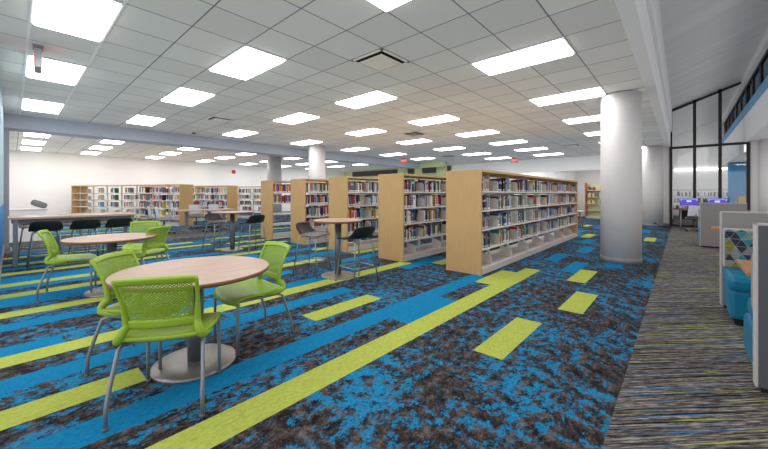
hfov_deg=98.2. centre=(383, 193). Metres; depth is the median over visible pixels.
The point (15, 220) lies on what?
table
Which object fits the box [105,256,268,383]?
round table
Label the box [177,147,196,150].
recessed light
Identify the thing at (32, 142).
recessed light
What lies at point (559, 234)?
divider
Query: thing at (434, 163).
wall
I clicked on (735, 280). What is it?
seat cushion
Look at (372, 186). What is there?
books
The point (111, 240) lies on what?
round table
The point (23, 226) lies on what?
bar stool
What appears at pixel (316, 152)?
round column
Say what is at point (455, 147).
recessed light
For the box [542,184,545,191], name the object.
bookend
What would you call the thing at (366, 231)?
bar stool
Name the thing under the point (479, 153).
recessed light
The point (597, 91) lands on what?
recessed light
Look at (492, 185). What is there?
bookend
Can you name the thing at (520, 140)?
recessed light
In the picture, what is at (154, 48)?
ceiling
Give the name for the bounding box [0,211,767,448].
floor
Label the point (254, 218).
bar stool
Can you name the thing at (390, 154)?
recessed light
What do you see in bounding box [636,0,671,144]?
beam
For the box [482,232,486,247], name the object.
book
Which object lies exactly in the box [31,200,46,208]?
bolster pillow
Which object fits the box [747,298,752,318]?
seat cushion
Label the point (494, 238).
bookend
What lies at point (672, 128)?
wall
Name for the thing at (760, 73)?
window
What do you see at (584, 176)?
wall
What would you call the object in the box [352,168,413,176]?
window
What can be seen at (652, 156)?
round column
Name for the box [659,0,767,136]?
ceiling
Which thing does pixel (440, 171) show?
round column
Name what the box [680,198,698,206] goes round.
monitor
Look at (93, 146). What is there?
recessed light
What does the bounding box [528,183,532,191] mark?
bookend
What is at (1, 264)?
baseboard
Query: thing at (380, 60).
ceiling vent
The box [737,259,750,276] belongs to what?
table
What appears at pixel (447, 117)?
recessed light
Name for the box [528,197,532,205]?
bookend
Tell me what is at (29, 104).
recessed light
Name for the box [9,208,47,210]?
countertop
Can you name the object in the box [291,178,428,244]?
bookcase
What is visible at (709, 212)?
partition
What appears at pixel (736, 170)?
wall
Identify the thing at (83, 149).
ceiling vent
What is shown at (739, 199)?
display unit
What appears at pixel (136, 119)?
recessed light
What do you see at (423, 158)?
recessed light
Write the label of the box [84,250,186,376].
chair
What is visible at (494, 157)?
recessed light
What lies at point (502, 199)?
book
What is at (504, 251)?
divider
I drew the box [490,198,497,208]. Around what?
bookend
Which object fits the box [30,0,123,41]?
recessed light
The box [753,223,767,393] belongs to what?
wall
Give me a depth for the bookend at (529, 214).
7.18 m
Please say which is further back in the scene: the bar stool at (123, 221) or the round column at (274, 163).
the round column at (274, 163)
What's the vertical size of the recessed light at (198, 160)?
0.034 m
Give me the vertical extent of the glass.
6.000 m
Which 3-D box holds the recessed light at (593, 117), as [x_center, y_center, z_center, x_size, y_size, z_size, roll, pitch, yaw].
[5.154,-1.868,8.252,1.220,0.034,0.610,0,0,42]
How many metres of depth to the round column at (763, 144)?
11.45 m
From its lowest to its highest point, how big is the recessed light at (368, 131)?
0.034 m
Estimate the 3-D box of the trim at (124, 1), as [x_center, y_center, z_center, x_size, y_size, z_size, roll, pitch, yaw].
[-4.907,-1.883,4.977,9.550,0.004,0.638,0,0,42]
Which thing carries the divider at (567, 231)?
on the bookcase at (464, 192)
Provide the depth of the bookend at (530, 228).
7.19 m
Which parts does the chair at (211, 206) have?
backrest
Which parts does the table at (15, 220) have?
leg, leg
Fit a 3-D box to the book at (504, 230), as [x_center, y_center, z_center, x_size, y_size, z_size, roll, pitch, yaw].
[2.141,0.757,6.086,0.163,0.245,0.036,0,0,42]
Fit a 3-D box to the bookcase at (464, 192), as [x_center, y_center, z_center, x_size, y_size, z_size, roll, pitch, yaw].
[3.443,0.445,7.828,0.630,1.670,6.478,0,0,42]
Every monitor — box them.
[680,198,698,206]
[707,198,727,202]
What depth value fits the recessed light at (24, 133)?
10.54 m
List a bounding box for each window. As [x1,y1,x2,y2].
[669,81,749,227]
[723,48,767,134]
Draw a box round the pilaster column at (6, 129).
[4,127,8,248]
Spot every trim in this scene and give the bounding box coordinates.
[19,0,127,118]
[722,76,767,142]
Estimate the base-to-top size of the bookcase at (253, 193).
1.670 m
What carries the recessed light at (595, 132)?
in the ceiling at (154, 48)
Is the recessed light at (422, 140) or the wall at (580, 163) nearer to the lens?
the recessed light at (422, 140)
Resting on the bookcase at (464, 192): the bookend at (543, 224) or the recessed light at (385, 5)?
the bookend at (543, 224)
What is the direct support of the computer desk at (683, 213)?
on the floor
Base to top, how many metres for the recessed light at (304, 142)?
0.034 m
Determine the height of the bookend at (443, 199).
0.190 m
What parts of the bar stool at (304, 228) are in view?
leg, backrest, leg, seat, leg, leg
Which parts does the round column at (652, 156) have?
trim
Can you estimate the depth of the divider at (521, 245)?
7.02 m
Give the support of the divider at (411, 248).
on the bookcase at (391, 192)
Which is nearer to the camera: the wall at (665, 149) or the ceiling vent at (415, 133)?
the ceiling vent at (415, 133)
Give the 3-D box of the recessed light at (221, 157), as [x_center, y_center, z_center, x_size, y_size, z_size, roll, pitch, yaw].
[-8.208,-1.868,17.144,1.220,0.034,0.610,0,0,42]
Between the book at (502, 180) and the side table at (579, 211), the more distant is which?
the side table at (579, 211)
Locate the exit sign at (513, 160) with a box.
[511,158,517,162]
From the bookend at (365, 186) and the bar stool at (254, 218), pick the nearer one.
the bar stool at (254, 218)
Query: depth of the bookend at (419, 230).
6.88 m
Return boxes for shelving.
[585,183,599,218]
[673,189,727,215]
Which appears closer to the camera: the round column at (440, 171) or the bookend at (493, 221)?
the bookend at (493, 221)
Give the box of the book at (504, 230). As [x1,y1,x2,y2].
[498,228,505,242]
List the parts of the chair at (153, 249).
seat, frame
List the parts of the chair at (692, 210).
backrest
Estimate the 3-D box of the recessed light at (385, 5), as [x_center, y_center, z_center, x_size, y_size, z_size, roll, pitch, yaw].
[0.272,-1.868,2.798,1.220,0.034,0.610,0,0,42]
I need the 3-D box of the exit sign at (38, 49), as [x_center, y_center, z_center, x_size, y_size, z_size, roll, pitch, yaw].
[-4.437,-1.735,4.269,0.320,0.300,0.100,0,0,44]
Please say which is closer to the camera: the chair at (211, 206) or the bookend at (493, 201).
the bookend at (493, 201)
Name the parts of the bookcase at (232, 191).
panel, panel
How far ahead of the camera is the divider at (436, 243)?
7.37 m
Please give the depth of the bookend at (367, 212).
7.96 m
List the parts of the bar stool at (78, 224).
backrest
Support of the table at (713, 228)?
on the floor
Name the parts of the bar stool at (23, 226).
leg, seat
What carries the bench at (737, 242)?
on the floor
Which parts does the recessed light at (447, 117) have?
frame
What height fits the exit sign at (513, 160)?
0.250 m
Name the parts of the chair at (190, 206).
backrest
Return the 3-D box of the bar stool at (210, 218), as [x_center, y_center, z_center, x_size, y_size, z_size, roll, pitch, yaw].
[-3.937,0.870,7.841,0.478,0.820,0.472,0,0,29]
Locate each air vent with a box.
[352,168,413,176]
[422,166,450,173]
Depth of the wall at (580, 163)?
18.26 m
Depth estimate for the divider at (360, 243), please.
7.75 m
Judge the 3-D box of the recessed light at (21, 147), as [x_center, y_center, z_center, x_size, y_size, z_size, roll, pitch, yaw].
[-14.624,-1.868,13.800,1.220,0.034,0.610,0,0,42]
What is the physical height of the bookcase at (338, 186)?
1.670 m
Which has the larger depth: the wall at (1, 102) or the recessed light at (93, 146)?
the recessed light at (93, 146)
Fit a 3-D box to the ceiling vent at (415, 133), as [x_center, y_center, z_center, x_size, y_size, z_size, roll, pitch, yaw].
[0.931,-1.870,10.394,0.580,0.030,0.580,0,0,42]
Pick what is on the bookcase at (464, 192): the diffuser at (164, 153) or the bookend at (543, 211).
the bookend at (543, 211)
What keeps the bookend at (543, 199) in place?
on the bookcase at (464, 192)
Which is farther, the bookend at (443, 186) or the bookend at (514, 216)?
the bookend at (443, 186)
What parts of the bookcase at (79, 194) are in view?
panel, panel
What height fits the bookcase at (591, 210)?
1.880 m
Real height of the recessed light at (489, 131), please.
0.034 m
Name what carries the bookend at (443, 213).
on the bookcase at (391, 192)
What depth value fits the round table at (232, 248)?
7.57 m
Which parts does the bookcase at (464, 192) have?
panel, shelf, shelf, shelf, shelf, shelf, shelf, shelf, panel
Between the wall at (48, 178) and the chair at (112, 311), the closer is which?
the chair at (112, 311)
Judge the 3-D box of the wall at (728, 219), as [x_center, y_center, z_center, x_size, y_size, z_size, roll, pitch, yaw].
[4.524,0.738,3.164,1.878,1.085,0.090,0,0,42]
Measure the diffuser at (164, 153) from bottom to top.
0.034 m
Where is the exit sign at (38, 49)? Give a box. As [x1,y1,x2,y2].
[32,43,43,73]
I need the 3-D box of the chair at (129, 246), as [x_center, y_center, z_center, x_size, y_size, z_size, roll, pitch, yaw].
[-3.948,0.868,5.455,0.510,0.824,0.578,0,0,-27]
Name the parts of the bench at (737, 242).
seat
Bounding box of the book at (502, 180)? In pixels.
[500,179,503,190]
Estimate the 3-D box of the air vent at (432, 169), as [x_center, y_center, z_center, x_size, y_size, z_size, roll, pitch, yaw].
[3.492,-1.620,22.307,2.250,0.400,0.060,0,0,42]
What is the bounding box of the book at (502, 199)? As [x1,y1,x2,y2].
[501,198,503,208]
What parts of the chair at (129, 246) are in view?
seat, frame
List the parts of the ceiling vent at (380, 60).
deflector plate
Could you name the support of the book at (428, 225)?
on the bookcase at (391, 192)
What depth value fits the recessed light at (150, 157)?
16.88 m
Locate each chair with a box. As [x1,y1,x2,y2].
[36,230,96,300]
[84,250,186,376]
[102,275,220,432]
[121,225,171,264]
[122,221,162,261]
[147,206,163,230]
[155,207,175,233]
[188,205,205,228]
[202,211,221,231]
[208,204,221,227]
[213,241,293,355]
[684,206,699,230]
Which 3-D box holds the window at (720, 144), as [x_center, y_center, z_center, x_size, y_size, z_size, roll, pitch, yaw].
[12.204,-1.416,12.563,2.180,5.392,0.100,0,0,42]
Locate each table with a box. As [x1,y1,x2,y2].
[8,212,136,266]
[60,233,156,297]
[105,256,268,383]
[172,208,237,231]
[211,211,252,251]
[280,214,290,226]
[313,218,362,279]
[578,210,583,226]
[710,226,719,230]
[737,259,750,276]
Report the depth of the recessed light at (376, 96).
6.52 m
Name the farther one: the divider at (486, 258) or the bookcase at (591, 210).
the bookcase at (591, 210)
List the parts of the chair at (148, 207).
backrest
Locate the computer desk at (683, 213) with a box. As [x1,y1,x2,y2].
[672,208,750,228]
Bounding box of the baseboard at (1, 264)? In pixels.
[0,245,4,278]
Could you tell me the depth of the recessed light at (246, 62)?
4.72 m
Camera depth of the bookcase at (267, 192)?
9.63 m
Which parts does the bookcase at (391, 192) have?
panel, shelf, shelf, shelf, shelf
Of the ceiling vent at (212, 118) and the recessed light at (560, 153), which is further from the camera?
the recessed light at (560, 153)
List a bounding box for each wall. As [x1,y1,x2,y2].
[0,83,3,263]
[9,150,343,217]
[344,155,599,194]
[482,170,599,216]
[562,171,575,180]
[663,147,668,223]
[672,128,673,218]
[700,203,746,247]
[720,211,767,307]
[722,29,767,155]
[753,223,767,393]
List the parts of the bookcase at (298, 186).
panel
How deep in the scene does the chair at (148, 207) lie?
10.80 m
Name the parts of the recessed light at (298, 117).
frame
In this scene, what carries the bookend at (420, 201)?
on the bookcase at (391, 192)
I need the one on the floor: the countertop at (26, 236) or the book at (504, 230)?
the countertop at (26, 236)
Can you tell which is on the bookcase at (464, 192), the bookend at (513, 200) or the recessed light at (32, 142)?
the bookend at (513, 200)
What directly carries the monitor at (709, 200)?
on the computer desk at (683, 213)
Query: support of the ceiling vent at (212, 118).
in the ceiling at (154, 48)
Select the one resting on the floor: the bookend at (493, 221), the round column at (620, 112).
the round column at (620, 112)
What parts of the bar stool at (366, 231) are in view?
leg, leg, leg, backrest, leg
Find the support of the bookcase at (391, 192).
on the floor
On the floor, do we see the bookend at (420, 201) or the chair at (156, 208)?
the chair at (156, 208)
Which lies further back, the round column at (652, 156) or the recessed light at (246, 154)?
the recessed light at (246, 154)
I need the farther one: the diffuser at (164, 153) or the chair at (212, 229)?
the diffuser at (164, 153)
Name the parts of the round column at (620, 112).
trim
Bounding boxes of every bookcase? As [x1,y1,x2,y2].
[71,184,193,225]
[140,185,237,220]
[194,186,260,218]
[261,180,375,238]
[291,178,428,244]
[329,176,445,251]
[378,173,513,261]
[446,169,577,275]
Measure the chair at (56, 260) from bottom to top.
0.824 m
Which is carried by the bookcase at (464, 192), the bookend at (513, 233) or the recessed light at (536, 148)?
the bookend at (513, 233)
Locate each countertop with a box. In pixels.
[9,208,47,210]
[9,208,47,242]
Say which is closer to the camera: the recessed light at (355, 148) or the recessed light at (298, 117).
the recessed light at (298, 117)
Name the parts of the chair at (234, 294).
leg, leg, seat, leg, leg, frame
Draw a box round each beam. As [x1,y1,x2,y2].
[4,113,418,168]
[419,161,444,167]
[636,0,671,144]
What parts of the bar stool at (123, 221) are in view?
backrest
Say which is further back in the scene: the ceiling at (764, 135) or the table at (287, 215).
the table at (287, 215)
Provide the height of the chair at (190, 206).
0.881 m
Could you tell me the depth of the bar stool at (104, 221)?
7.48 m
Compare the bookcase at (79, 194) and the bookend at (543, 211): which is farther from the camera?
the bookcase at (79, 194)
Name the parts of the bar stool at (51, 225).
leg, leg, backrest, leg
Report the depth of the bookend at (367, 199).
7.97 m
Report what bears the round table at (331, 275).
on the floor
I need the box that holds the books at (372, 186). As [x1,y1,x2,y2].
[98,179,727,241]
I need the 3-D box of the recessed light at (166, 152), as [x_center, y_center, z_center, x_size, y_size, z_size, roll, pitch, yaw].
[-9.829,-1.868,15.333,1.220,0.034,0.610,0,0,42]
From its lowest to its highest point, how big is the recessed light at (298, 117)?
0.034 m
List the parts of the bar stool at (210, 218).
backrest, seat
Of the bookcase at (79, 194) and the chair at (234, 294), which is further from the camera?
the bookcase at (79, 194)
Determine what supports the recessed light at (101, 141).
in the ceiling at (154, 48)
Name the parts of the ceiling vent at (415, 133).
deflector plate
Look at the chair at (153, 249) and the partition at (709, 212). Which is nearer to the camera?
the chair at (153, 249)
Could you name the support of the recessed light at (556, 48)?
in the ceiling at (154, 48)
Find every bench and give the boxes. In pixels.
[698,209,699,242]
[722,228,752,325]
[744,254,752,364]
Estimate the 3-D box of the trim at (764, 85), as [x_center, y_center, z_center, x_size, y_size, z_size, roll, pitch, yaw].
[9.614,-2.915,8.170,0.150,0.270,35.000,0,0,42]
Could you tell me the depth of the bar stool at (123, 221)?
6.53 m
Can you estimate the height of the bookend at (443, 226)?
0.190 m
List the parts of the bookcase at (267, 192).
panel, shelf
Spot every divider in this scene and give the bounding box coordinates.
[354,239,366,244]
[407,243,423,253]
[432,238,445,247]
[482,252,497,264]
[500,245,516,256]
[517,240,532,250]
[532,236,545,245]
[544,233,556,241]
[554,230,564,237]
[563,228,572,234]
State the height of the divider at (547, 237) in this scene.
0.200 m
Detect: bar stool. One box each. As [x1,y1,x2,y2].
[18,223,49,260]
[26,220,64,269]
[56,221,85,252]
[68,219,101,264]
[85,219,112,252]
[102,217,132,254]
[202,213,229,250]
[237,215,265,252]
[292,222,331,277]
[335,226,378,286]
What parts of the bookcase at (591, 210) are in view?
panel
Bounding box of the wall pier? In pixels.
[750,141,758,211]
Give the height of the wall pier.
3.160 m
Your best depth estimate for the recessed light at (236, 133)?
10.19 m
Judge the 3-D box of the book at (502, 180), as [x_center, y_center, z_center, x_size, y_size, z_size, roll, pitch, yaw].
[2.091,-0.157,6.029,0.163,0.225,0.036,0,0,42]
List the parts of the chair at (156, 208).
backrest, seat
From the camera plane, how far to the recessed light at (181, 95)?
6.32 m
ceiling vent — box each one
[81,149,99,151]
[205,116,233,122]
[351,49,408,71]
[401,131,425,135]
[562,144,580,146]
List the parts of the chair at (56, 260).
leg, frame, leg, seat, leg, leg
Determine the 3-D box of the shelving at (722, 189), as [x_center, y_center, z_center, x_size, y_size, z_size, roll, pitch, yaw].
[16.983,0.520,17.512,2.890,1.520,0.350,0,0,42]
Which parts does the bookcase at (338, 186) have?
panel, shelf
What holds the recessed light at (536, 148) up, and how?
in the ceiling at (154, 48)
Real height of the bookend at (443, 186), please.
0.190 m
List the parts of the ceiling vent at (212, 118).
deflector plate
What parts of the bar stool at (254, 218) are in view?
backrest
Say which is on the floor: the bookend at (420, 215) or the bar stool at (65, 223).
the bar stool at (65, 223)
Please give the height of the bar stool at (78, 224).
0.820 m
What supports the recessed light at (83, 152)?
in the ceiling at (154, 48)
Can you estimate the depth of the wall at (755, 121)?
10.66 m
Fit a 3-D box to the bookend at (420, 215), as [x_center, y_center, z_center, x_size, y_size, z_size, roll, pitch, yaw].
[0.757,0.476,6.904,0.190,0.190,0.004,0,0,42]
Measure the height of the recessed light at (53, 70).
0.034 m
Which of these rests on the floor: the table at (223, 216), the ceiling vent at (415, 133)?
the table at (223, 216)
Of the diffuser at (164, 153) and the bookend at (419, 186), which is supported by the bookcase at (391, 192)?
the bookend at (419, 186)
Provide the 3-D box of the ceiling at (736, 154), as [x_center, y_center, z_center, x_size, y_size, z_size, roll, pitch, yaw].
[17.385,-1.670,13.763,4.450,0.460,8.300,0,0,42]
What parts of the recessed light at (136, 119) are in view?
frame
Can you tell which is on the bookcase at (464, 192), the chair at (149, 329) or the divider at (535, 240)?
the divider at (535, 240)
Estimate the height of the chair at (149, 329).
0.824 m
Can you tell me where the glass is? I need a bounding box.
[674,121,745,214]
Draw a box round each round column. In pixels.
[267,155,281,221]
[309,145,324,217]
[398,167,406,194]
[436,162,446,194]
[600,90,642,264]
[642,145,662,226]
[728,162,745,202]
[759,139,767,211]
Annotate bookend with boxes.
[363,184,367,191]
[364,210,369,217]
[365,197,370,204]
[416,183,423,191]
[416,227,422,236]
[417,198,424,206]
[417,212,423,221]
[440,211,445,218]
[441,184,445,191]
[441,197,445,205]
[441,224,445,232]
[488,181,497,190]
[489,216,497,226]
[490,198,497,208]
[490,233,498,243]
[510,229,516,238]
[511,182,516,191]
[511,198,516,207]
[512,213,517,222]
[527,212,532,220]
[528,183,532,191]
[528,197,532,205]
[528,226,532,234]
[541,197,545,204]
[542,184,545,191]
[542,210,545,217]
[542,223,545,230]
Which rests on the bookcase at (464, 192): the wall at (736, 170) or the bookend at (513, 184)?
the bookend at (513, 184)
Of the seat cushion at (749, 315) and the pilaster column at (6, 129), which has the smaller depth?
the seat cushion at (749, 315)
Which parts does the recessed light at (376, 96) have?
frame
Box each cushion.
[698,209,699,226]
[722,267,750,292]
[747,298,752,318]
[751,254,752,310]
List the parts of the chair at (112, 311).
frame, leg, seat, leg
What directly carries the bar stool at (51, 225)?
on the floor
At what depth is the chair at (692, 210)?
11.27 m
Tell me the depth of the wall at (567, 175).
18.07 m
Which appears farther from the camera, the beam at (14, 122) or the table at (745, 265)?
the beam at (14, 122)
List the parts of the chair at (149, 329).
leg, leg, frame, seat rail, seat, leg, leg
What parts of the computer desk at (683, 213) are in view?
leg, modesty panel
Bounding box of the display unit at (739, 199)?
[736,196,745,202]
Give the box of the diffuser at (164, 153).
[161,152,180,154]
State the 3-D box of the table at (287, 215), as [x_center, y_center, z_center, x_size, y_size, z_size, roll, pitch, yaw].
[-3.772,0.840,13.061,0.603,0.881,0.573,0,0,-11]
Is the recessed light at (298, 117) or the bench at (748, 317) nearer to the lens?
the bench at (748, 317)
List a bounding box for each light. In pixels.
[20,146,41,150]
[21,98,64,113]
[21,139,46,144]
[23,132,50,137]
[24,54,86,84]
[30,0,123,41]
[80,151,101,154]
[89,145,112,149]
[99,140,123,143]
[125,114,165,125]
[145,156,163,158]
[159,86,215,105]
[159,151,180,154]
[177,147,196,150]
[196,160,214,161]
[207,45,287,79]
[215,156,234,158]
[221,129,258,136]
[236,153,253,155]
[273,112,320,123]
[290,139,322,144]
[334,90,398,108]
[341,147,370,151]
[345,128,385,135]
[367,0,410,11]
[380,153,405,155]
[395,138,432,144]
[407,114,460,125]
[412,157,434,159]
[434,146,464,150]
[455,129,499,136]
[462,152,490,155]
[470,36,575,74]
[484,157,511,159]
[489,139,527,144]
[513,147,548,150]
[528,86,606,105]
[534,152,563,155]
[562,114,599,123]
[583,131,599,135]
[674,168,727,170]
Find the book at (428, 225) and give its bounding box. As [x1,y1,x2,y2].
[424,224,430,235]
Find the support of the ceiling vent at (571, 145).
in the ceiling at (154, 48)
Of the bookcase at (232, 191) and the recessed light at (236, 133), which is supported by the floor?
the bookcase at (232, 191)
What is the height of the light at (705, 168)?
0.050 m
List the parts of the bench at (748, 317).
seat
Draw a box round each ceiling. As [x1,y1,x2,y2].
[0,0,670,171]
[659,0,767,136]
[722,145,745,167]
[751,128,767,140]

